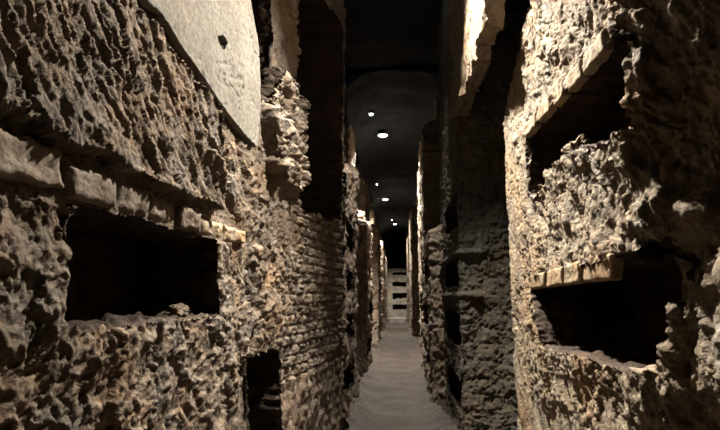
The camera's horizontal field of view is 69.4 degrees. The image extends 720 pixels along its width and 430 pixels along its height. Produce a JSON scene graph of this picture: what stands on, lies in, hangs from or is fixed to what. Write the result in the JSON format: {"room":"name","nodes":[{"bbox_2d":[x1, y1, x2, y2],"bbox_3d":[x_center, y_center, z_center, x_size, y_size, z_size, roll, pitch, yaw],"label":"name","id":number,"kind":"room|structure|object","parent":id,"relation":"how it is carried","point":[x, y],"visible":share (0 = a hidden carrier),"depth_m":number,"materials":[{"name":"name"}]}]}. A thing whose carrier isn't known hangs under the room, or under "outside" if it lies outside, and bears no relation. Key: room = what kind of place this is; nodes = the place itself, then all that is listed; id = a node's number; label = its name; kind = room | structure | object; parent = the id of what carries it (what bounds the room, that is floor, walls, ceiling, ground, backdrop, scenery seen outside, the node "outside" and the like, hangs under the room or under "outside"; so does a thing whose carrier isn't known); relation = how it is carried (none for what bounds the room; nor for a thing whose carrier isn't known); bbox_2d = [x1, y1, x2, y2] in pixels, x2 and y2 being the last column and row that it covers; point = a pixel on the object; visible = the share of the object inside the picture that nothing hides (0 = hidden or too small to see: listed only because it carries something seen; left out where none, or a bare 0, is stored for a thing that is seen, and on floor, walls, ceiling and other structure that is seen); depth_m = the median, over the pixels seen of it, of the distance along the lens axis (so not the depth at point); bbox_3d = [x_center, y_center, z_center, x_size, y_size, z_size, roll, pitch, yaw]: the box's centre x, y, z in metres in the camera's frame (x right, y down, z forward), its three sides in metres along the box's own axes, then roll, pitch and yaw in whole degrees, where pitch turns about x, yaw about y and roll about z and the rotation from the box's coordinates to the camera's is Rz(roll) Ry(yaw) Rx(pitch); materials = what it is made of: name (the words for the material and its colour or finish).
{"room":"underground catacomb","nodes":[
{"label":"underground catacomb","id":0,"kind":"room"},
{"bbox_2d":[0,0,346,429],"bbox_3d":[-1.752,-0.888,3.135,2.042,5.770,6.679,-2,-9,12],"label":"wall","id":1,"kind":"structure","parent":0,"point":[156,155],"depth_m":2.77,"materials":[{"name":"stone"}]},
{"bbox_2d":[168,303,190,315],"bbox_3d":[-0.990,0.520,2.872,0.122,0.071,0.163,-1,-9,4],"label":"loose stone","id":2,"kind":"object","parent":1,"relation":"in","point":[180,309],"visible":0.87,"depth_m":2.83,"materials":[{"name":"beige stone"}]},
{"bbox_2d":[312,38,387,429],"bbox_3d":[0.465,1.802,20.191,0.981,5.770,28.445,-1,-9,4],"label":"wall","id":3,"kind":"structure","parent":0,"point":[365,310],"depth_m":10.34,"materials":[{"name":"brown stone"}]},
{"bbox_2d":[343,70,437,243],"bbox_3d":[1.656,-0.300,23.609,2.097,0.670,28.159,-1,-9,4],"label":"ceiling","id":4,"kind":"structure","parent":0,"point":[401,103],"depth_m":13.21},
{"bbox_2d":[377,130,387,136],"bbox_3d":[0.586,-2.124,13.385,0.275,0.235,0.275,-1,-9,4],"label":"ceiling lamp","id":5,"kind":"object","parent":4,"relation":"attached to","point":[382,133],"visible":0.93,"depth_m":13.29,"materials":[{"name":"grey metal"}]},
{"bbox_2d":[344,0,440,76],"bbox_3d":[0.318,-3.349,5.013,3.872,0.555,10.158,-1,-9,4],"label":"ceiling","id":6,"kind":"structure","parent":0,"point":[380,34],"depth_m":8.64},
{"bbox_2d":[383,236,406,268],"bbox_3d":[2.640,4.340,36.817,2.082,5.987,0.426,-1,-9,4],"label":"wall","id":7,"kind":"structure","parent":0,"point":[394,247],"depth_m":36.96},
{"bbox_2d":[387,268,406,319],"bbox_3d":[2.434,5.139,33.802,1.927,3.377,0.706,-1,-9,4],"label":"wall","id":8,"kind":"structure","parent":0,"point":[396,277],"depth_m":33.61,"materials":[{"name":"grey stone"}]},
{"bbox_2d":[342,320,460,429],"bbox_3d":[1.663,4.288,17.998,5.500,0.184,38.235,-1,-9,4],"label":"floor","id":9,"kind":"structure","parent":0,"point":[394,395],"depth_m":8.14,"materials":[{"name":"grey concrete"}]},
{"bbox_2d":[389,316,405,322],"bbox_3d":[2.295,6.407,31.856,0.993,0.311,2.728,-1,-9,4],"label":"stone step","id":10,"kind":"structure","parent":9,"relation":"on","point":[400,319],"depth_m":30.54,"materials":[{"name":"beige stone"}]},
{"bbox_2d":[406,93,447,402],"bbox_3d":[2.411,1.907,20.859,0.987,5.770,26.768,-1,-9,4],"label":"wall","id":11,"kind":"structure","parent":0,"point":[425,284],"depth_m":10.02,"materials":[{"name":"brown stone"}]},
{"bbox_2d":[449,0,505,121],"bbox_3d":[1.066,-2.370,5.046,0.271,2.418,2.226,-1,-9,4],"label":"wall","id":12,"kind":"structure","parent":0,"point":[474,25],"depth_m":4.70,"materials":[{"name":"beige stone"}]},
{"bbox_2d":[436,0,526,429],"bbox_3d":[2.247,-0.335,6.638,2.444,5.770,2.199,-1,-9,4],"label":"wall pier","id":13,"kind":"object","parent":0,"point":[479,348],"visible":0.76,"depth_m":5.67,"materials":[{"name":"brown stone"}]},
{"bbox_2d":[504,0,530,12],"bbox_3d":[2.412,-2.737,4.766,2.504,0.650,3.012,-1,-9,4],"label":"ceiling","id":14,"kind":"structure","parent":0,"point":[513,6],"depth_m":5.78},
{"bbox_2d":[503,0,719,429],"bbox_3d":[2.066,-1.073,1.956,2.130,5.770,5.027,-1,-9,4],"label":"wall","id":15,"kind":"structure","parent":0,"point":[614,240],"depth_m":2.38,"materials":[{"name":"stone"}]},
{"bbox_2d":[561,133,593,153],"bbox_3d":[1.184,-0.368,2.823,0.168,0.116,0.226,1,-9,-8],"label":"loose stone","id":16,"kind":"object","parent":15,"relation":"in","point":[581,140],"visible":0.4,"depth_m":2.77,"materials":[{"name":"beige stone"}]},
{"bbox_2d":[629,364,657,377],"bbox_3d":[1.119,0.592,1.966,0.153,0.055,0.174,-1,-9,4],"label":"loose stone","id":17,"kind":"object","parent":15,"relation":"in","point":[650,369],"visible":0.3,"depth_m":1.96,"materials":[{"name":"beige stone"}]}
]}

